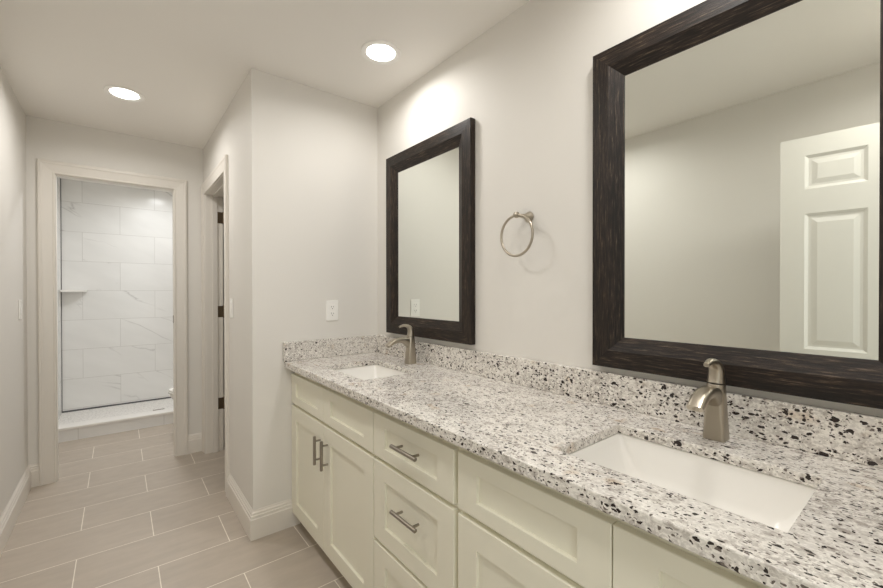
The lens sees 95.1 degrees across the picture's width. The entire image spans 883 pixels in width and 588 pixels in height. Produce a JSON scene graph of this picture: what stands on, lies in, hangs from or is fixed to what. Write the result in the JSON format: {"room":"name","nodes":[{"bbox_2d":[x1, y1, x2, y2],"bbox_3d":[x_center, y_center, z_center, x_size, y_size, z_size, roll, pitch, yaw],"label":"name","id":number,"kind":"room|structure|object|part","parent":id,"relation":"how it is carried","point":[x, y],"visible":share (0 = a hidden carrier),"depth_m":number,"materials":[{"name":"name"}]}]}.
{"room":"bathroom","nodes":[
{"label":"bathroom","id":0,"kind":"room"},
{"bbox_2d":[0,67,61,517],"bbox_3d":[-2.116,0.055,1.810,0.132,2.440,6.050,0,0,-39],"label":"wall","id":1,"kind":"structure","parent":0,"point":[13,244],"depth_m":2.31,"materials":[{"name":"white paint"}]},
{"bbox_2d":[0,463,38,556],"bbox_3d":[-1.465,1.204,1.132,0.052,0.148,3.929,0,0,-39],"label":"baseboard","id":2,"kind":"structure","parent":1,"relation":"attached to","point":[30,478],"depth_m":2.29,"materials":[{"name":"white paint"}]},
{"bbox_2d":[18,300,21,318],"bbox_3d":[-2.547,0.094,2.445,0.009,0.117,0.072,0,0,-39],"label":"light switch","id":3,"kind":"object","parent":1,"relation":"attached to","point":[19,301],"visible":1,"depth_m":2.42,"materials":[{"name":"white plastic"}]},
{"bbox_2d":[58,398,172,424],"bbox_3d":[-3.026,1.237,4.292,1.536,0.050,0.805,0,0,-39],"label":"floor","id":4,"kind":"structure","parent":0,"point":[125,409],"depth_m":4.17,"materials":[{"name":"tile"}]},
{"bbox_2d":[61,179,172,410],"bbox_3d":[-3.315,0.040,4.635,1.548,2.440,0.100,0,0,-39],"label":"wall","id":5,"kind":"structure","parent":0,"point":[117,241],"depth_m":4.39,"materials":[{"name":"tile"}]},
{"bbox_2d":[60,290,86,291],"bbox_3d":[-3.733,-0.032,4.106,0.190,0.020,0.190,0,0,-39],"label":"corner shelf","id":6,"kind":"object","parent":5,"relation":"attached to","point":[60,290],"visible":1,"depth_m":4.06,"materials":[{"name":"white stone"}]},
{"bbox_2d":[60,178,170,412],"bbox_3d":[-3.276,0.015,4.597,1.536,2.390,0.008,0,0,-39],"label":"trim","id":7,"kind":"structure","parent":5,"relation":"attached to","point":[60,178],"depth_m":4.13,"materials":[{"name":"grey metal"}]},
{"bbox_2d":[26,115,224,464],"bbox_3d":[-1.756,0.045,3.447,2.498,2.440,0.060,0,0,-39],"label":"wall","id":8,"kind":"structure","parent":0,"point":[47,139],"depth_m":2.92,"materials":[{"name":"white paint"}]},
{"bbox_2d":[37,158,187,485],"bbox_3d":[-2.338,0.187,2.932,0.841,2.162,0.020,0,0,-39],"label":"trim","id":9,"kind":"structure","parent":8,"relation":"attached to","point":[46,169],"depth_m":2.72,"materials":[{"name":"white paint"}]},
{"bbox_2d":[188,432,201,453],"bbox_3d":[-1.972,1.192,3.232,0.096,0.148,0.016,0,0,-39],"label":"baseboard","id":10,"kind":"structure","parent":8,"relation":"attached to","point":[194,440],"depth_m":3.23,"materials":[{"name":"white paint"}]},
{"bbox_2d":[0,423,351,587],"bbox_3d":[-0.221,1.325,1.440,2.618,0.100,6.915,0,0,-39],"label":"floor","id":11,"kind":"structure","parent":0,"point":[121,511],"depth_m":2.16,"materials":[{"name":"tile"}]},
{"bbox_2d":[58,408,172,442],"bbox_3d":[-2.741,1.202,3.926,1.546,0.122,0.142,0,0,-39],"label":"shower curb","id":12,"kind":"object","parent":11,"relation":"on","point":[110,425],"visible":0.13,"depth_m":3.67,"materials":[{"name":"stone"}]},
{"bbox_2d":[168,387,172,398],"bbox_3d":[-2.121,0.876,3.789,0.736,0.774,0.420,0,0,-39],"label":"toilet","id":13,"kind":"object","parent":11,"relation":"on","point":[170,391],"visible":0.07,"depth_m":3.54,"materials":[{"name":"white ceramic"}]},
{"bbox_2d":[291,372,377,587],"bbox_3d":[-0.341,0.831,2.017,0.576,0.880,0.915,0,0,-39],"label":"base cabinet","id":14,"kind":"object","parent":11,"relation":"on","point":[333,455],"visible":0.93,"depth_m":1.78,"materials":[{"name":"beige paint"}]},
{"bbox_3d":[-0.678,0.514,2.049,0.019,0.156,0.440,0,0,-39],"label":"false drawer","id":15,"kind":"part","parent":14,"relation":"part of","materials":[{"name":"beige paint"}]},
{"bbox_3d":[-0.678,0.901,2.051,0.019,0.586,0.440,0,0,-39],"label":"door","id":16,"kind":"part","parent":14,"relation":"part of","materials":[{"name":"beige paint"}]},
{"bbox_3d":[-0.582,0.728,1.885,0.036,0.133,0.014,0,0,-39],"label":"handle","id":17,"kind":"part","parent":14,"relation":"part of","materials":[{"name":"silver metal"}]},
{"bbox_3d":[-0.531,0.728,1.821,0.036,0.133,0.014,0,0,-39],"label":"handle","id":18,"kind":"part","parent":14,"relation":"part of","materials":[{"name":"silver metal"}]},
{"bbox_3d":[-0.393,0.516,1.693,0.019,0.156,0.466,0,0,-39],"label":"false drawer","id":19,"kind":"part","parent":14,"relation":"part of","materials":[{"name":"beige paint"}]},
{"bbox_3d":[-0.393,0.903,1.695,0.019,0.586,0.466,0,0,-39],"label":"door","id":20,"kind":"part","parent":14,"relation":"part of","materials":[{"name":"beige paint"}]},
{"bbox_2d":[284,352,882,587],"bbox_3d":[0.124,0.384,1.430,0.581,0.032,2.413,0,0,-39],"label":"countertop","id":21,"kind":"structure","parent":14,"relation":"on","point":[836,540],"depth_m":0.88,"materials":[{"name":"stone"}]},
{"bbox_2d":[283,335,376,361],"bbox_3d":[-0.625,0.311,2.362,0.586,0.104,0.020,0,0,-39],"label":"side splash","id":22,"kind":"object","parent":21,"relation":"on","point":[318,348],"visible":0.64,"depth_m":2.33,"materials":[{"name":"stone"}]},
{"bbox_2d":[335,364,407,379],"bbox_3d":[-0.348,0.459,1.979,0.318,0.134,0.450,0,0,-39],"label":"undermount sink","id":23,"kind":"object","parent":21,"relation":"in","point":[367,372],"visible":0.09,"depth_m":2.17,"materials":[{"name":"white ceramic"}]},
{"bbox_2d":[385,324,415,363],"bbox_3d":[-0.209,0.260,2.081,0.168,0.208,0.048,0,0,-39],"label":"sink faucet","id":24,"kind":"object","parent":21,"relation":"on","point":[409,341],"visible":1,"depth_m":2.10,"materials":[{"name":"silver metal"}]},
{"bbox_3d":[-0.212,0.255,2.079,0.162,0.065,0.038,0,0,-39],"label":"spout","id":25,"kind":"part","parent":24,"relation":"part of","materials":[{"name":"silver metal"}]},
{"bbox_3d":[-0.182,0.190,2.103,0.088,0.067,0.038,0,0,-39],"label":"lever handle","id":26,"kind":"part","parent":24,"relation":"part of","materials":[{"name":"silver metal"}]},
{"bbox_2d":[570,433,816,531],"bbox_3d":[0.523,0.465,0.888,0.318,0.134,0.450,0,0,-39],"label":"undermount sink","id":27,"kind":"object","parent":21,"relation":"in","point":[775,502],"visible":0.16,"depth_m":0.97,"materials":[{"name":"white ceramic"}]},
{"bbox_2d":[687,358,729,442],"bbox_3d":[0.657,0.266,0.998,0.168,0.208,0.048,0,0,-39],"label":"sink faucet","id":28,"kind":"object","parent":21,"relation":"on","point":[710,399],"visible":1,"depth_m":1.01,"materials":[{"name":"silver metal"}]},
{"bbox_3d":[0.655,0.261,0.996,0.162,0.065,0.038,0,0,-39],"label":"spout","id":29,"kind":"part","parent":28,"relation":"part of","materials":[{"name":"silver metal"}]},
{"bbox_3d":[0.684,0.195,1.019,0.088,0.067,0.038,0,0,-39],"label":"lever handle","id":30,"kind":"part","parent":28,"relation":"part of","materials":[{"name":"silver metal"}]},
{"bbox_2d":[374,410,459,587],"bbox_3d":[0.089,0.834,1.480,0.576,0.880,0.462,0,0,-39],"label":"base cabinet","id":31,"kind":"object","parent":11,"relation":"on","point":[416,510],"visible":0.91,"depth_m":1.30,"materials":[{"name":"beige paint"}]},
{"bbox_3d":[-0.101,1.057,1.331,0.019,0.282,0.457,0,0,-39],"label":"drawer","id":32,"kind":"part","parent":31,"relation":"part of","materials":[{"name":"beige paint"}]},
{"bbox_3d":[-0.116,0.728,1.302,0.036,0.014,0.143,0,0,-39],"label":"handle","id":33,"kind":"part","parent":31,"relation":"part of","materials":[{"name":"silver metal"}]},
{"bbox_3d":[-0.116,0.508,1.301,0.036,0.014,0.143,0,0,-39],"label":"handle","id":34,"kind":"part","parent":31,"relation":"part of","materials":[{"name":"silver metal"}]},
{"bbox_3d":[-0.101,0.518,1.328,0.019,0.156,0.457,0,0,-39],"label":"drawer","id":35,"kind":"part","parent":31,"relation":"part of","materials":[{"name":"beige paint"}]},
{"bbox_2d":[458,447,769,587],"bbox_3d":[0.523,0.837,0.936,0.576,0.880,0.927,0,0,-39],"label":"base cabinet","id":36,"kind":"object","parent":11,"relation":"on","point":[515,530],"visible":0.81,"depth_m":0.90,"materials":[{"name":"beige paint"}]},
{"bbox_3d":[0.194,0.907,0.962,0.019,0.586,0.451,0,0,-39],"label":"door","id":37,"kind":"part","parent":36,"relation":"part of","materials":[{"name":"beige paint"}]},
{"bbox_3d":[0.193,0.520,0.960,0.019,0.156,0.451,0,0,-39],"label":"false drawer","id":38,"kind":"part","parent":36,"relation":"part of","materials":[{"name":"beige paint"}]},
{"bbox_3d":[0.479,0.521,0.602,0.019,0.156,0.459,0,0,-39],"label":"false drawer","id":39,"kind":"part","parent":36,"relation":"part of","materials":[{"name":"beige paint"}]},
{"bbox_2d":[203,68,276,509],"bbox_3d":[-1.406,0.049,2.720,0.120,2.440,1.514,0,0,-39],"label":"wall","id":40,"kind":"structure","parent":0,"point":[246,131],"depth_m":2.15,"materials":[{"name":"white paint"}]},
{"bbox_2d":[201,154,229,496],"bbox_3d":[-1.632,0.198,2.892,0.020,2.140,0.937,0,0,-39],"label":"trim","id":41,"kind":"structure","parent":40,"relation":"attached to","point":[221,168],"depth_m":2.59,"materials":[{"name":"white paint"}]},
{"bbox_2d":[217,212,224,408],"bbox_3d":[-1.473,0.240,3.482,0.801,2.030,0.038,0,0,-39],"label":"hinges","id":42,"kind":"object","parent":40,"relation":"in","point":[220,215],"depth_m":3.26,"materials":[{"name":"black metal"}]},
{"bbox_2d":[230,298,232,317],"bbox_3d":[-1.280,0.086,2.459,0.009,0.117,0.072,0,0,-39],"label":"light switch","id":43,"kind":"object","parent":40,"relation":"attached to","point":[231,299],"visible":1,"depth_m":2.45,"materials":[{"name":"white plastic"}]},
{"bbox_2d":[227,473,299,541],"bbox_3d":[-1.062,1.196,2.381,0.255,0.148,0.579,0,0,-39],"label":"baseboard","id":44,"kind":"structure","parent":40,"relation":"attached to","point":[264,521],"depth_m":2.17,"materials":[{"name":"white paint"}]},
{"bbox_2d":[0,0,528,192],"bbox_3d":[-1.146,-1.220,2.579,2.618,0.100,6.050,0,0,-39],"label":"ceiling","id":45,"kind":"structure","parent":0,"point":[188,59],"depth_m":1.92,"materials":[{"name":"white paint"}]},
{"bbox_2d":[103,85,144,101],"bbox_3d":[-1.849,-1.165,2.357,0.196,0.006,0.196,0,0,-39],"label":"recessed light","id":46,"kind":"object","parent":45,"relation":"in","point":[119,92],"visible":1,"depth_m":2.35,"materials":[{"name":"white plastic"}]},
{"bbox_2d":[360,40,400,64],"bbox_3d":[-0.293,-1.164,1.955,0.196,0.006,0.196,0,0,-39],"label":"recessed light","id":47,"kind":"object","parent":45,"relation":"in","point":[380,52],"visible":1,"depth_m":1.95,"materials":[{"name":"white plastic"}]},
{"bbox_2d":[276,76,377,502],"bbox_3d":[-0.682,0.050,2.407,0.619,2.440,0.120,0,0,-39],"label":"wall","id":48,"kind":"structure","parent":0,"point":[327,143],"depth_m":2.31,"materials":[{"name":"white paint"}]},
{"bbox_2d":[326,300,337,320],"bbox_3d":[-0.638,0.097,2.360,0.072,0.117,0.008,0,0,-39],"label":"wall outlet","id":49,"kind":"object","parent":48,"relation":"attached to","point":[331,306],"visible":1,"depth_m":2.36,"materials":[{"name":"white plastic"}]},
{"bbox_2d":[377,0,882,416],"bbox_3d":[0.399,0.054,1.648,0.120,2.440,2.655,0,0,-39],"label":"wall","id":50,"kind":"structure","parent":0,"point":[526,82],"depth_m":1.60,"materials":[{"name":"white paint"}]},
{"bbox_2d":[386,117,474,344],"bbox_3d":[-0.090,-0.286,2.132,0.032,1.034,0.742,0,0,-39],"label":"framed mirror","id":51,"kind":"object","parent":50,"relation":"attached to","point":[430,184],"visible":1,"depth_m":2.08,"materials":[{"name":"brown wood"}]},
{"bbox_3d":[-0.081,-0.286,2.139,0.007,0.834,0.543,0,0,-39],"label":"glass","id":52,"kind":"part","parent":51,"relation":"part of","materials":[{"name":"white mirror"}]},
{"bbox_2d":[500,211,533,256],"bbox_3d":[0.315,-0.235,1.582,0.088,0.185,0.167,0,0,-39],"label":"towel ring","id":53,"kind":"object","parent":50,"relation":"attached to","point":[528,217],"visible":1,"depth_m":1.56,"materials":[{"name":"silver metal"}]},
{"bbox_3d":[0.315,-0.306,1.582,0.088,0.044,0.044,0,0,-39],"label":"wall post","id":54,"kind":"part","parent":53,"relation":"part of","materials":[{"name":"silver metal"}]},
{"bbox_2d":[377,335,882,468],"bbox_3d":[0.350,0.313,1.597,0.020,0.106,2.392,0,0,-39],"label":"backsplash","id":55,"kind":"structure","parent":50,"relation":"attached to","point":[840,434],"depth_m":1.17,"materials":[{"name":"stone"}]},
{"bbox_2d":[592,0,882,408],"bbox_3d":[0.755,-0.279,1.075,0.032,1.040,0.757,0,0,-39],"label":"framed mirror","id":56,"kind":"object","parent":50,"relation":"attached to","point":[738,144],"visible":0.94,"depth_m":1.04,"materials":[{"name":"brown wood"}]}
]}

